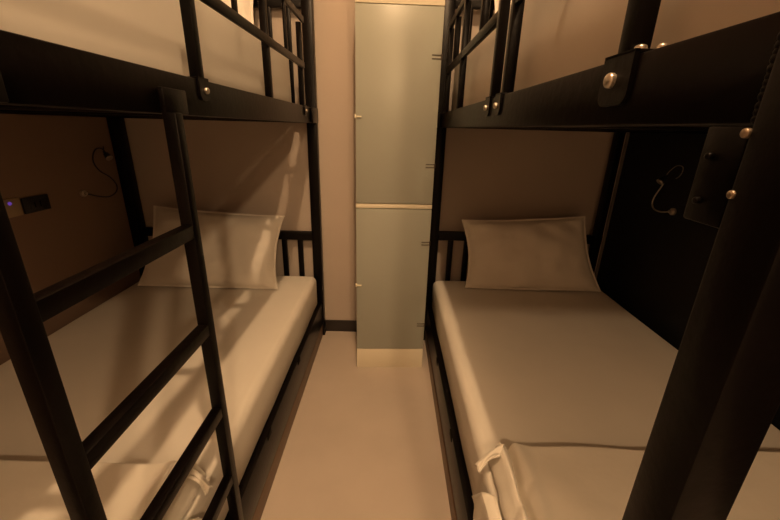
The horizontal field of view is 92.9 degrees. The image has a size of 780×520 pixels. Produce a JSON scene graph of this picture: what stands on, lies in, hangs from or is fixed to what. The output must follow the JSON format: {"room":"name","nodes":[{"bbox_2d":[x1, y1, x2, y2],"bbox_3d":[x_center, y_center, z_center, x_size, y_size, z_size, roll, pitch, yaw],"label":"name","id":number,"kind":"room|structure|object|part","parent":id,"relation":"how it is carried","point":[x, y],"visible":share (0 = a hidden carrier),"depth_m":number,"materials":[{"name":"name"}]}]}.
{"room":"dormitory","nodes":[
{"label":"dormitory","id":0,"kind":"room"},
{"bbox_2d":[0,114,140,364],"bbox_3d":[-1.697,-0.497,-0.073,0.100,3.700,4.770,2,20,0],"label":"wall","id":1,"kind":"structure","parent":0,"point":[51,155],"depth_m":1.88,"materials":[{"name":"brown paint"}]},
{"bbox_2d":[3,197,23,217],"bbox_3d":[-1.648,-0.220,1.599,0.017,0.078,0.125,2,20,0],"label":"light switch","id":2,"kind":"object","parent":1,"relation":"attached to","point":[13,206],"visible":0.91,"depth_m":1.62,"materials":[{"name":"beige plastic"}]},
{"bbox_2d":[20,194,50,213],"bbox_3d":[-1.650,-0.263,1.731,0.012,0.071,0.132,2,20,0],"label":"power socket","id":3,"kind":"object","parent":1,"relation":"attached to","point":[37,203],"visible":1,"depth_m":1.72,"materials":[{"name":"black plastic"}]},
{"bbox_2d":[80,146,117,196],"bbox_3d":[-1.610,-0.481,2.048,0.073,0.279,0.227,3,20,3],"label":"reading lamp","id":4,"kind":"object","parent":1,"relation":"attached to","point":[83,193],"visible":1,"depth_m":2.07,"materials":[{"name":"metal"}]},
{"bbox_2d":[260,331,450,519],"bbox_3d":[-0.156,1.334,0.567,3.280,0.100,4.770,2,20,0],"label":"floor","id":5,"kind":"structure","parent":0,"point":[363,443],"depth_m":1.72,"materials":[{"name":"beige tile"}]},
{"bbox_2d":[0,0,325,519],"bbox_3d":[-1.040,-0.145,1.333,1.235,2.126,2.127,2,20,0],"label":"bunk bed","id":6,"kind":"object","parent":5,"relation":"on","point":[40,77],"visible":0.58,"depth_m":1.26,"materials":[{"name":"paint"}]},
{"bbox_3d":[-1.621,-0.531,1.200,0.034,0.082,2.019,2,20,0],"label":"rail","id":7,"kind":"part","parent":6,"relation":"part of","materials":[{"name":"metal"}]},
{"bbox_2d":[0,72,243,519],"bbox_3d":[-0.450,0.412,0.803,0.032,1.463,0.486,2,20,0],"label":"ladder","id":8,"kind":"object","parent":6,"relation":"attached to","point":[23,312],"visible":1,"depth_m":0.57,"materials":[{"name":"metal"}]},
{"bbox_3d":[-0.443,-0.189,0.379,0.011,0.047,0.086,2,20,0],"label":"hook plate","id":9,"kind":"part","parent":8,"relation":"part of","materials":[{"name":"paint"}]},
{"bbox_3d":[-0.452,0.503,0.595,0.028,1.406,0.028,2,20,0],"label":"ladder rail","id":10,"kind":"part","parent":8,"relation":"part of","materials":[{"name":"metal"}]},
{"bbox_3d":[-0.440,-0.323,0.754,0.011,0.047,0.086,2,20,0],"label":"hook plate","id":11,"kind":"part","parent":8,"relation":"part of","materials":[{"name":"paint"}]},
{"bbox_3d":[-0.449,0.370,0.970,0.028,1.406,0.028,2,20,0],"label":"ladder rail","id":12,"kind":"part","parent":8,"relation":"part of","materials":[{"name":"metal"}]},
{"bbox_3d":[-1.621,-0.506,2.292,0.051,2.108,0.082,2,20,0],"label":"post","id":13,"kind":"part","parent":6,"relation":"part of","materials":[{"name":"metal"}]},
{"bbox_2d":[0,0,291,102],"bbox_3d":[-1.077,-0.672,1.149,1.041,0.346,1.990,2,20,0],"label":"mattress","id":14,"kind":"object","parent":6,"relation":"on","point":[150,33],"visible":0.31,"depth_m":0.87,"materials":[{"name":"white fabric"}]},
{"bbox_2d":[221,0,253,24],"bbox_3d":[-1.024,-1.299,1.782,0.806,0.411,0.217,2,20,0],"label":"pillow","id":15,"kind":"object","parent":14,"relation":"on","point":[245,7],"visible":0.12,"depth_m":1.76,"materials":[{"name":"white fabric"}]},
{"bbox_3d":[-0.466,-0.500,1.202,0.036,0.082,2.019,2,20,0],"label":"rail","id":16,"kind":"part","parent":6,"relation":"part of","materials":[{"name":"metal"}]},
{"bbox_2d":[0,276,316,519],"bbox_3d":[-1.050,0.516,1.573,1.106,0.206,1.992,2,20,0],"label":"mattress","id":17,"kind":"object","parent":6,"relation":"on","point":[101,356],"visible":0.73,"depth_m":1.50,"materials":[{"name":"white fabric"}]},
{"bbox_2d":[0,460,217,519],"bbox_3d":[-1.028,0.685,0.828,1.123,0.184,0.454,2,20,0],"label":"duvet","id":18,"kind":"object","parent":17,"relation":"on","point":[29,490],"visible":0.59,"depth_m":0.94,"materials":[{"name":"white fabric"}]},
{"bbox_2d":[137,205,284,288],"bbox_3d":[-1.079,-0.073,2.228,0.863,0.455,0.241,2,20,0],"label":"pillow","id":19,"kind":"object","parent":17,"relation":"on","point":[239,250],"visible":0.79,"depth_m":2.19,"materials":[{"name":"white fabric"}]},
{"bbox_3d":[-1.036,-0.863,2.176,1.099,0.082,0.039,2,20,0],"label":"rail","id":20,"kind":"part","parent":6,"relation":"part of","materials":[{"name":"metal"}]},
{"bbox_3d":[-0.498,0.709,1.633,0.036,0.167,2.019,2,20,0],"label":"rail","id":21,"kind":"part","parent":6,"relation":"part of","materials":[{"name":"metal"}]},
{"bbox_3d":[-0.468,-0.480,2.306,0.058,2.108,0.055,2,20,0],"label":"post","id":22,"kind":"part","parent":6,"relation":"part of","materials":[{"name":"paint"}]},
{"bbox_3d":[-0.431,-0.829,2.127,0.009,0.082,0.162,2,20,0],"label":"joint plate","id":23,"kind":"part","parent":6,"relation":"part of","materials":[{"name":"paint"}]},
{"bbox_2d":[354,0,444,366],"bbox_3d":[0.016,-0.409,2.131,0.412,2.140,0.421,1,20,-2],"label":"locker","id":24,"kind":"object","parent":5,"relation":"on","point":[398,43],"visible":1,"depth_m":1.90,"materials":[{"name":"grey metal"}]},
{"bbox_3d":[0.010,0.132,2.122,0.402,0.860,0.020,1,20,-2],"label":"door","id":25,"kind":"part","parent":24,"relation":"part of","materials":[{"name":"white metal"}]},
{"bbox_3d":[0.048,-1.251,1.630,0.404,0.216,0.018,1,20,-2],"label":"header panel","id":26,"kind":"part","parent":24,"relation":"part of","materials":[{"name":"grey metal"}]},
{"bbox_3d":[0.033,-0.724,1.817,0.402,0.895,0.020,1,20,-2],"label":"door","id":27,"kind":"part","parent":24,"relation":"part of","materials":[{"name":"white metal"}]},
{"bbox_2d":[423,0,779,519],"bbox_3d":[0.829,-0.090,1.320,1.161,2.126,2.095,2,20,0],"label":"bunk bed","id":28,"kind":"object","parent":5,"relation":"on","point":[720,401],"visible":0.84,"depth_m":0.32,"materials":[{"name":"paint"}]},
{"bbox_3d":[0.271,-0.790,2.101,0.009,0.074,0.162,2,20,0],"label":"joint plate","id":29,"kind":"part","parent":28,"relation":"part of","materials":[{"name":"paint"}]},
{"bbox_3d":[0.289,-0.449,2.277,0.058,2.108,0.055,2,20,0],"label":"post","id":30,"kind":"part","parent":28,"relation":"part of","materials":[{"name":"paint"}]},
{"bbox_3d":[0.259,0.716,1.612,0.036,0.162,1.987,2,20,0],"label":"rail","id":31,"kind":"part","parent":28,"relation":"part of","materials":[{"name":"metal"}]},
{"bbox_3d":[0.850,-0.793,2.152,1.046,0.074,0.039,2,20,0],"label":"rail","id":32,"kind":"part","parent":28,"relation":"part of","materials":[{"name":"metal"}]},
{"bbox_2d":[432,281,779,519],"bbox_3d":[0.809,0.556,1.558,1.072,0.200,1.965,2,20,0],"label":"mattress","id":33,"kind":"object","parent":28,"relation":"on","point":[545,368],"visible":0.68,"depth_m":1.55,"materials":[{"name":"white fabric"}]},
{"bbox_2d":[462,216,600,291],"bbox_3d":[0.870,-0.041,2.256,0.885,0.455,0.176,2,20,0],"label":"pillow","id":34,"kind":"object","parent":33,"relation":"on","point":[541,253],"visible":1,"depth_m":2.21,"materials":[{"name":"white fabric"}]},
{"bbox_2d":[472,443,779,519],"bbox_3d":[0.784,0.709,0.865,1.102,0.182,0.536,2,20,0],"label":"duvet","id":35,"kind":"object","parent":33,"relation":"on","point":[531,482],"visible":0.78,"depth_m":0.98,"materials":[{"name":"white fabric"}]},
{"bbox_3d":[1.335,-0.422,2.280,0.044,2.108,0.051,2,20,0],"label":"post","id":36,"kind":"part","parent":28,"relation":"part of","materials":[{"name":"metal"}]},
{"bbox_3d":[0.291,-0.466,1.191,0.036,0.074,1.987,2,20,0],"label":"rail","id":37,"kind":"part","parent":28,"relation":"part of","materials":[{"name":"metal"}]},
{"bbox_2d":[451,0,779,109],"bbox_3d":[0.857,-0.602,1.143,1.043,0.329,1.960,2,20,0],"label":"mattress","id":38,"kind":"object","parent":28,"relation":"on","point":[559,38],"visible":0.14,"depth_m":0.66,"materials":[{"name":"white fabric"}]},
{"bbox_2d":[494,0,511,12],"bbox_3d":[0.860,-1.233,1.768,0.819,0.412,0.225,2,20,0],"label":"pillow","id":39,"kind":"object","parent":38,"relation":"on","point":[496,2],"visible":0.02,"depth_m":1.77,"materials":[{"name":"white fabric"}]},
{"bbox_3d":[1.393,-0.436,1.193,0.034,0.074,1.987,2,20,0],"label":"rail","id":40,"kind":"part","parent":28,"relation":"part of","materials":[{"name":"metal"}]},
{"bbox_3d":[0.277,0.234,0.359,0.051,2.108,0.051,2,20,0],"label":"post","id":41,"kind":"part","parent":28,"relation":"part of","materials":[{"name":"metal"}]},
{"bbox_2d":[124,0,626,319],"bbox_3d":[-0.090,-1.239,2.128,3.080,3.700,0.100,2,20,0],"label":"wall","id":42,"kind":"structure","parent":0,"point":[238,167],"depth_m":2.31,"materials":[{"name":"beige paint"}]},
{"bbox_2d":[325,320,356,331],"bbox_3d":[-0.136,0.482,2.682,3.080,0.086,0.012,2,20,0],"label":"baseboard","id":43,"kind":"structure","parent":42,"relation":"attached to","point":[331,325],"depth_m":2.67,"materials":[{"name":"black wood"}]},
{"bbox_2d":[595,132,629,279],"bbox_3d":[1.444,-1.222,2.062,0.012,3.610,0.014,2,20,0],"label":"trim","id":44,"kind":"structure","parent":42,"relation":"attached to","point":[628,133],"depth_m":2.36,"materials":[{"name":"black metal"}]},
{"bbox_2d":[597,133,779,429],"bbox_3d":[1.482,-0.413,-0.069,0.100,3.700,4.770,2,20,0],"label":"wall","id":45,"kind":"structure","parent":0,"point":[653,264],"depth_m":1.97,"materials":[{"name":"black paint"}]},
{"bbox_2d":[651,165,683,214],"bbox_3d":[1.387,-0.354,1.860,0.060,0.245,0.138,-7,21,-22],"label":"reading lamp","id":46,"kind":"object","parent":45,"relation":"attached to","point":[661,180],"visible":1,"depth_m":1.86,"materials":[{"name":"metal"}]}
]}

